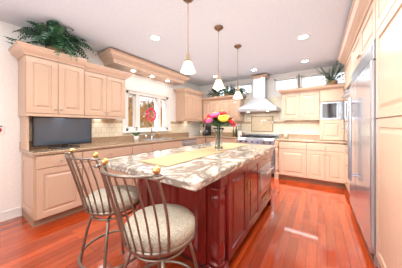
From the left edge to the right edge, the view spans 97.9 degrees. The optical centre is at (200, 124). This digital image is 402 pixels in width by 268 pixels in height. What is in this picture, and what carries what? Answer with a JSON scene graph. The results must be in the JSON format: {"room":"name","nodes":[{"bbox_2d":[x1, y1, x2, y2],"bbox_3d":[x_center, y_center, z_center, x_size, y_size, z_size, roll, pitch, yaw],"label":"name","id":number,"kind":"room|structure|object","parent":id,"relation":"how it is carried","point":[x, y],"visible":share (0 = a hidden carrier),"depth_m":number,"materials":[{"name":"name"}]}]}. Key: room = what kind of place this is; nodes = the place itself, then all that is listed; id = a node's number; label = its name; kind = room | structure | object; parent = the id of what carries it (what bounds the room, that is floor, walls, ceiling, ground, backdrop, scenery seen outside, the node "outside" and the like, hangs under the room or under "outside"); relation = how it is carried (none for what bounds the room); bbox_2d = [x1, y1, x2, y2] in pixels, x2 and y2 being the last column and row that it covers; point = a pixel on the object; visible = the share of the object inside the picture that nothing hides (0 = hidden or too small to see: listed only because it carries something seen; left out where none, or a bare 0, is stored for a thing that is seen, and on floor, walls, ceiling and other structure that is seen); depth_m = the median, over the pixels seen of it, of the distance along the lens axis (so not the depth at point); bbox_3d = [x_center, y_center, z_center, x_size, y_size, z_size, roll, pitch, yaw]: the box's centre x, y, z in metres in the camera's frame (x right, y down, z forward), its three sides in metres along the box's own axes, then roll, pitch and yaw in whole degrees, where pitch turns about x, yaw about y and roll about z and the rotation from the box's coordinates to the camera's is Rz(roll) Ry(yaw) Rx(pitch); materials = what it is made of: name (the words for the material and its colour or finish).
{"room":"kitchen","nodes":[
{"label":"kitchen","id":0,"kind":"room"},
{"bbox_2d":[0,21,199,211],"bbox_3d":[-2.171,-0.050,3.032,0.150,2.600,7.400,0,0,34],"label":"wall","id":1,"kind":"structure","parent":0,"point":[10,175],"depth_m":2.36,"materials":[{"name":"paint"}]},
{"bbox_2d":[0,125,3,133],"bbox_3d":[-2.596,0.060,2.234,0.033,0.120,0.120,0,0,34],"label":"picture","id":2,"kind":"object","parent":1,"relation":"attached to","point":[1,129],"visible":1,"depth_m":2.27,"materials":[{"name":"white"}]},
{"bbox_2d":[0,207,21,221],"bbox_3d":[-3.320,1.190,1.172,0.024,0.120,3.010,0,0,34],"label":"baseboard","id":3,"kind":"structure","parent":1,"relation":"attached to","point":[10,214],"depth_m":2.33,"materials":[{"name":"white wood"}]},
{"bbox_2d":[8,40,86,150],"bbox_3d":[-2.151,-0.338,2.503,0.467,1.330,0.755,0,0,34],"label":"upper cabinet","id":4,"kind":"object","parent":1,"relation":"attached to","point":[48,88],"visible":0.98,"depth_m":2.36,"materials":[{"name":"brown wood"}]},
{"bbox_2d":[4,20,95,63],"bbox_3d":[-2.001,-1.185,2.456,0.670,0.682,1.019,0,0,34],"label":"plant","id":5,"kind":"object","parent":4,"relation":"on","point":[52,39],"visible":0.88,"depth_m":2.41,"materials":[{"name":"green plant"}]},
{"bbox_2d":[75,62,132,118],"bbox_3d":[-1.725,-0.549,3.163,0.437,0.868,0.805,0,0,34],"label":"upper cabinet","id":6,"kind":"object","parent":1,"relation":"attached to","point":[104,95],"visible":0.96,"depth_m":3.01,"materials":[{"name":"brown wood"}]},
{"bbox_2d":[29,132,187,147],"bbox_3d":[-1.439,0.280,3.960,0.019,0.100,3.756,0,0,34],"label":"backsplash","id":7,"kind":"structure","parent":1,"relation":"attached to","point":[97,140],"depth_m":3.54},
{"bbox_2d":[29,117,188,140],"bbox_3d":[-1.435,0.059,3.980,0.008,0.338,3.785,0,0,34],"label":"backsplash","id":8,"kind":"structure","parent":1,"relation":"attached to","point":[106,127],"depth_m":3.49,"materials":[{"name":"tile"}]},
{"bbox_2d":[97,47,189,84],"bbox_3d":[-1.110,-1.229,4.054,0.459,0.201,2.245,0,0,34],"label":"soffit","id":9,"kind":"object","parent":1,"relation":"attached to","point":[110,57],"depth_m":3.62,"materials":[{"name":"brown wood"}]},
{"bbox_2d":[121,86,171,132],"bbox_3d":[-1.290,-0.333,4.284,0.210,1.005,1.470,0,0,34],"label":"window","id":10,"kind":"structure","parent":1,"relation":"in","point":[135,93],"depth_m":4.18,"materials":[{"name":"white wood"}]},
{"bbox_2d":[146,108,156,120],"bbox_3d":[-1.211,-0.297,4.267,0.070,0.416,0.318,0,0,34],"label":"wreath","id":11,"kind":"object","parent":10,"relation":"hanging from","point":[154,112],"visible":1,"depth_m":4.24,"materials":[{"name":"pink plant"}]},
{"bbox_2d":[174,87,204,120],"bbox_3d":[-0.325,-0.564,5.237,0.437,0.898,0.960,0,0,34],"label":"upper cabinet","id":12,"kind":"object","parent":1,"relation":"attached to","point":[189,107],"visible":1,"depth_m":5.00,"materials":[{"name":"brown wood"}]},
{"bbox_2d":[0,0,352,85],"bbox_3d":[-0.243,-1.410,1.732,4.900,0.120,7.800,0,0,34],"label":"ceiling","id":13,"kind":"structure","parent":0,"point":[264,34],"depth_m":2.47,"materials":[{"name":"paint"}]},
{"bbox_2d":[149,35,160,40],"bbox_3d":[-0.707,-1.345,2.708,0.176,0.008,0.176,0,0,34],"label":"recessed light","id":14,"kind":"object","parent":13,"relation":"in","point":[155,37],"visible":1,"depth_m":2.69,"materials":[{"name":"white"}]},
{"bbox_2d":[180,0,195,73],"bbox_3d":[-0.137,-0.955,1.853,0.168,0.788,0.168,0,0,34],"label":"pendant light","id":15,"kind":"object","parent":13,"relation":"hanging from","point":[187,67],"visible":1,"depth_m":1.84,"materials":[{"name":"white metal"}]},
{"bbox_2d":[213,25,224,88],"bbox_3d":[0.243,-0.930,2.417,0.168,0.838,0.168,0,0,34],"label":"pendant light","id":16,"kind":"object","parent":13,"relation":"hanging from","point":[218,84],"visible":1,"depth_m":2.39,"materials":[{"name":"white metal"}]},
{"bbox_2d":[233,44,241,98],"bbox_3d":[0.629,-0.902,2.989,0.168,0.893,0.168,0,0,34],"label":"pendant light","id":17,"kind":"object","parent":13,"relation":"hanging from","point":[237,95],"visible":1,"depth_m":2.97,"materials":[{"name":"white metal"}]},
{"bbox_2d":[297,34,309,39],"bbox_3d":[1.568,-1.345,2.682,0.176,0.008,0.176,0,0,34],"label":"recessed light","id":18,"kind":"object","parent":13,"relation":"in","point":[303,36],"visible":1,"depth_m":2.68,"materials":[{"name":"white"}]},
{"bbox_2d":[0,177,377,267],"bbox_3d":[-0.243,1.310,1.732,4.900,0.120,7.800,0,0,34],"label":"floor","id":19,"kind":"structure","parent":0,"point":[299,224],"depth_m":1.91,"materials":[{"name":"brown wood"}]},
{"bbox_2d":[21,152,83,227],"bbox_3d":[-2.086,0.810,2.455,0.629,0.880,0.512,0,0,34],"label":"base cabinet","id":20,"kind":"object","parent":19,"relation":"on","point":[49,191],"depth_m":2.24,"materials":[{"name":"brown wood"}]},
{"bbox_2d":[20,136,195,155],"bbox_3d":[-1.183,0.350,3.787,0.637,0.040,3.756,0,0,34],"label":"countertop","id":21,"kind":"structure","parent":20,"relation":"on","point":[111,143],"depth_m":2.83,"materials":[{"name":"brown stone"}]},
{"bbox_2d":[32,117,91,148],"bbox_3d":[-2.020,0.108,2.593,0.224,0.440,0.699,0,0,34],"label":"television","id":22,"kind":"object","parent":21,"relation":"on","point":[63,132],"depth_m":2.54,"materials":[{"name":"black plastic"}]},
{"bbox_2d":[132,127,139,140],"bbox_3d":[-1.367,0.185,3.696,0.200,0.286,0.200,0,0,34],"label":"potted plant","id":23,"kind":"object","parent":21,"relation":"on","point":[136,136],"depth_m":3.67,"materials":[{"name":"white"}]},
{"bbox_2d":[145,125,156,138],"bbox_3d":[-1.149,0.160,4.139,0.213,0.336,0.288,0,0,34],"label":"sink faucet","id":24,"kind":"object","parent":21,"relation":"on","point":[151,132],"visible":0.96,"depth_m":4.20,"materials":[{"name":"silver metal"}]},
{"bbox_2d":[141,138,173,140],"bbox_3d":[-0.999,0.326,4.081,0.380,0.004,0.750,0,0,34],"label":"sink basin","id":25,"kind":"object","parent":21,"relation":"in","point":[157,139],"visible":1,"depth_m":3.95,"materials":[{"name":"metal"}]},
{"bbox_2d":[64,148,149,267],"bbox_3d":[-0.736,0.714,1.413,0.504,1.073,0.584,0,0,34],"label":"bar stool","id":26,"kind":"object","parent":19,"relation":"on","point":[97,202],"visible":0.81,"depth_m":1.27,"materials":[{"name":"fabric"}]},
{"bbox_2d":[84,144,131,202],"bbox_3d":[-1.719,0.810,2.999,0.629,0.880,0.800,0,0,34],"label":"base cabinet","id":27,"kind":"object","parent":19,"relation":"on","point":[125,149],"depth_m":2.71,"materials":[{"name":"brown wood"}]},
{"bbox_2d":[132,144,151,185],"bbox_3d":[-1.370,0.810,3.517,0.629,0.880,0.450,0,0,34],"label":"base cabinet","id":28,"kind":"object","parent":19,"relation":"on","point":[136,148],"depth_m":3.29,"materials":[{"name":"brown wood"}]},
{"bbox_2d":[93,158,197,267],"bbox_3d":[-0.261,0.714,1.020,0.508,1.073,0.583,0,0,34],"label":"bar stool","id":29,"kind":"object","parent":19,"relation":"on","point":[160,232],"visible":1,"depth_m":0.89,"materials":[{"name":"fabric"}]},
{"bbox_2d":[152,140,183,151],"bbox_3d":[-0.978,0.810,4.098,0.629,0.880,0.950,0,0,34],"label":"base cabinet","id":30,"kind":"object","parent":19,"relation":"on","point":[164,144],"depth_m":3.89,"materials":[{"name":"brown wood"}]},
{"bbox_2d":[184,140,195,146],"bbox_3d":[-0.545,0.810,4.740,0.629,0.880,0.600,0,0,34],"label":"dishwasher","id":31,"kind":"object","parent":19,"relation":"on","point":[186,142],"depth_m":4.54,"materials":[{"name":"silver metal"}]},
{"bbox_2d":[138,162,257,267],"bbox_3d":[-0.038,0.817,2.000,1.064,0.866,0.897,0,0,34],"label":"base cabinet","id":32,"kind":"object","parent":19,"relation":"on","point":[225,198],"depth_m":1.48,"materials":[{"name":"red wood"}]},
{"bbox_2d":[98,142,273,193],"bbox_3d":[0.117,0.357,2.231,1.140,0.054,2.210,0,0,34],"label":"countertop","id":33,"kind":"structure","parent":32,"relation":"on","point":[194,175],"depth_m":1.46,"materials":[{"name":"stone"}]},
{"bbox_2d":[138,143,247,166],"bbox_3d":[0.134,0.327,2.292,0.360,0.004,2.020,0,0,34],"label":"table runner","id":34,"kind":"object","parent":33,"relation":"on","point":[171,159],"visible":0.98,"depth_m":1.82,"materials":[{"name":"yellow fabric"}]},
{"bbox_2d":[213,128,223,149],"bbox_3d":[0.232,0.180,2.292,0.150,0.285,0.150,0,0,34],"label":"vase","id":35,"kind":"object","parent":34,"relation":"on","point":[218,143],"visible":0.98,"depth_m":2.25,"materials":[{"name":"clear glass"}]},
{"bbox_2d":[204,110,235,127],"bbox_3d":[0.235,0.045,2.311,0.492,0.495,0.440,0,0,34],"label":"flowers","id":36,"kind":"object","parent":35,"relation":"in","point":[221,118],"visible":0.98,"depth_m":2.19,"materials":[{"name":"multicoloured plant"}]},
{"bbox_2d":[196,136,203,144],"bbox_3d":[-0.257,0.810,5.168,0.629,0.880,0.431,0,0,34],"label":"base cabinet","id":37,"kind":"object","parent":19,"relation":"on","point":[199,139],"depth_m":4.97,"materials":[{"name":"brown wood"}]},
{"bbox_2d":[205,136,215,142],"bbox_3d":[0.519,0.810,5.299,0.445,0.880,0.627,0,0,34],"label":"base cabinet","id":38,"kind":"object","parent":19,"relation":"on","point":[208,139],"depth_m":5.09,"materials":[{"name":"brown wood"}]},
{"bbox_2d":[221,136,241,142],"bbox_3d":[0.909,0.810,5.003,0.532,0.880,0.681,0,0,34],"label":"base cabinet","id":39,"kind":"object","parent":19,"relation":"on","point":[223,137],"depth_m":4.77,"materials":[{"name":"brown wood"}]},
{"bbox_2d":[225,136,240,139],"bbox_3d":[0.462,0.350,5.331,1.639,0.040,0.637,0,0,34],"label":"countertop","id":40,"kind":"structure","parent":39,"relation":"on","point":[226,137],"depth_m":4.76,"materials":[{"name":"brown stone"}]},
{"bbox_2d":[203,124,210,135],"bbox_3d":[0.201,0.153,5.572,0.211,0.350,0.247,0,0,34],"label":"coffee maker","id":41,"kind":"object","parent":40,"relation":"on","point":[207,131],"visible":0.98,"depth_m":5.51,"materials":[{"name":"black plastic"}]},
{"bbox_2d":[237,124,241,135],"bbox_3d":[1.123,0.144,5.056,0.131,0.368,0.124,0,0,34],"label":"utensil crock","id":42,"kind":"object","parent":40,"relation":"on","point":[239,132],"visible":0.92,"depth_m":5.02,"materials":[{"name":"white ceramic"}]},
{"bbox_2d":[238,134,278,176],"bbox_3d":[1.498,0.750,4.581,0.906,1.000,0.705,0,0,34],"label":"range","id":43,"kind":"object","parent":19,"relation":"on","point":[264,139],"visible":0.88,"depth_m":4.34,"materials":[{"name":"metal"}]},
{"bbox_2d":[258,150,273,216],"bbox_3d":[0.463,0.817,2.744,1.062,0.866,0.897,0,0,34],"label":"base cabinet","id":44,"kind":"object","parent":19,"relation":"on","point":[265,198],"depth_m":2.39,"materials":[{"name":"red wood"}]},
{"bbox_2d":[274,140,308,181],"bbox_3d":[2.154,0.810,4.164,0.640,0.880,0.681,0,0,34],"label":"base cabinet","id":45,"kind":"object","parent":19,"relation":"on","point":[291,156],"depth_m":3.91,"materials":[{"name":"brown wood"}]},
{"bbox_2d":[309,140,344,187],"bbox_3d":[2.703,0.810,3.826,0.649,0.880,0.627,0,0,34],"label":"base cabinet","id":46,"kind":"object","parent":19,"relation":"on","point":[310,158],"depth_m":3.55,"materials":[{"name":"brown wood"}]},
{"bbox_2d":[277,136,344,143],"bbox_3d":[2.435,0.350,4.000,1.289,0.040,0.637,0,0,34],"label":"countertop","id":47,"kind":"structure","parent":46,"relation":"on","point":[281,137],"depth_m":3.67,"materials":[{"name":"brown stone"}]},
{"bbox_2d":[318,87,343,140],"bbox_3d":[2.866,-0.211,3.855,0.411,1.078,0.356,0,0,34],"label":"upper cabinet","id":48,"kind":"object","parent":47,"relation":"on","point":[324,104],"depth_m":3.71,"materials":[{"name":"brown wood"}]},
{"bbox_2d":[315,60,344,84],"bbox_3d":[2.823,-1.118,3.755,0.668,0.542,0.416,0,0,34],"label":"palm","id":49,"kind":"object","parent":48,"relation":"on","point":[331,81],"visible":0.92,"depth_m":3.75,"materials":[{"name":"green plant"}]},
{"bbox_2d":[348,40,377,266],"bbox_3d":[2.125,0.247,1.932,0.741,2.005,1.294,0,0,34],"label":"built-in refrigerator","id":50,"kind":"object","parent":19,"relation":"on","point":[362,118],"visible":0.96,"depth_m":1.76,"materials":[{"name":"metal"}]},
{"bbox_2d":[337,0,401,267],"bbox_3d":[1.922,-0.049,1.623,0.782,2.597,3.871,0,0,34],"label":"tall cabinet","id":51,"kind":"object","parent":19,"relation":"on","point":[369,22],"visible":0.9,"depth_m":1.32,"materials":[{"name":"brown wood"}]},
{"bbox_2d":[200,64,345,152],"bbox_3d":[1.868,-0.050,4.862,4.800,2.600,0.150,0,0,34],"label":"wall","id":52,"kind":"structure","parent":0,"point":[205,89],"depth_m":4.74,"materials":[{"name":"paint"}]},
{"bbox_2d":[202,94,245,120],"bbox_3d":[0.671,-0.497,5.366,1.230,0.694,0.347,0,0,34],"label":"upper cabinet","id":53,"kind":"object","parent":52,"relation":"attached to","point":[220,103],"depth_m":5.11,"materials":[{"name":"brown wood"}]},
{"bbox_2d":[206,89,221,96],"bbox_3d":[0.415,-0.972,5.413,0.645,0.250,0.420,0,0,34],"label":"ivy","id":54,"kind":"object","parent":53,"relation":"on","point":[215,94],"visible":0.88,"depth_m":5.41,"materials":[{"name":"green plant"}]},
{"bbox_2d":[219,86,234,95],"bbox_3d":[0.709,-1.002,5.198,0.650,0.309,0.448,0,0,34],"label":"ivy","id":55,"kind":"object","parent":53,"relation":"on","point":[226,93],"visible":0.83,"depth_m":5.20,"materials":[{"name":"green plant"}]},
{"bbox_2d":[230,87,248,94],"bbox_3d":[1.062,-0.969,5.012,0.614,0.243,0.361,0,0,34],"label":"ivy","id":56,"kind":"object","parent":53,"relation":"on","point":[241,90],"visible":0.58,"depth_m":4.96,"materials":[{"name":"green plant"}]},
{"bbox_2d":[238,74,280,112],"bbox_3d":[1.538,-0.831,4.641,0.960,0.970,0.560,0,0,34],"label":"range hood","id":57,"kind":"object","parent":52,"relation":"attached to","point":[259,102],"visible":1,"depth_m":4.59,"materials":[{"name":"metal"}]},
{"bbox_2d":[200,97,319,137],"bbox_3d":[1.554,-0.200,4.972,3.836,1.100,0.018,0,0,34],"label":"backsplash","id":58,"kind":"structure","parent":52,"relation":"attached to","point":[252,124],"depth_m":4.73,"materials":[{"name":"tile"}]},
{"bbox_2d":[201,132,319,139],"bbox_3d":[1.549,0.280,4.971,3.844,0.100,0.019,0,0,34],"label":"backsplash","id":59,"kind":"structure","parent":52,"relation":"attached to","point":[212,133],"depth_m":4.41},
{"bbox_2d":[212,67,344,95],"bbox_3d":[1.962,-1.070,4.777,3.750,0.420,0.146,0,0,34],"label":"window","id":60,"kind":"structure","parent":52,"relation":"in","point":[299,80],"depth_m":4.46,"materials":[{"name":"white"}]},
{"bbox_2d":[282,87,321,118],"bbox_3d":[2.387,-0.497,4.209,0.770,0.694,0.347,0,0,34],"label":"upper cabinet","id":61,"kind":"object","parent":52,"relation":"attached to","point":[296,105],"depth_m":4.04,"materials":[{"name":"brown wood"}]},
{"label":"outside","id":62,"kind":"structure","parent":0,"visible":0},
{"bbox_2d":[128,95,162,127],"bbox_3d":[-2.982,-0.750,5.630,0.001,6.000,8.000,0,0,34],"label":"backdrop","id":63,"kind":"structure","parent":62,"point":[148,103],"depth_m":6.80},
{"bbox_2d":[217,73,344,94],"bbox_3d":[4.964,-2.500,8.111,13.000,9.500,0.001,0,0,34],"label":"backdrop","id":64,"kind":"structure","parent":62,"point":[280,83],"depth_m":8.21,"materials":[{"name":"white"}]}
]}

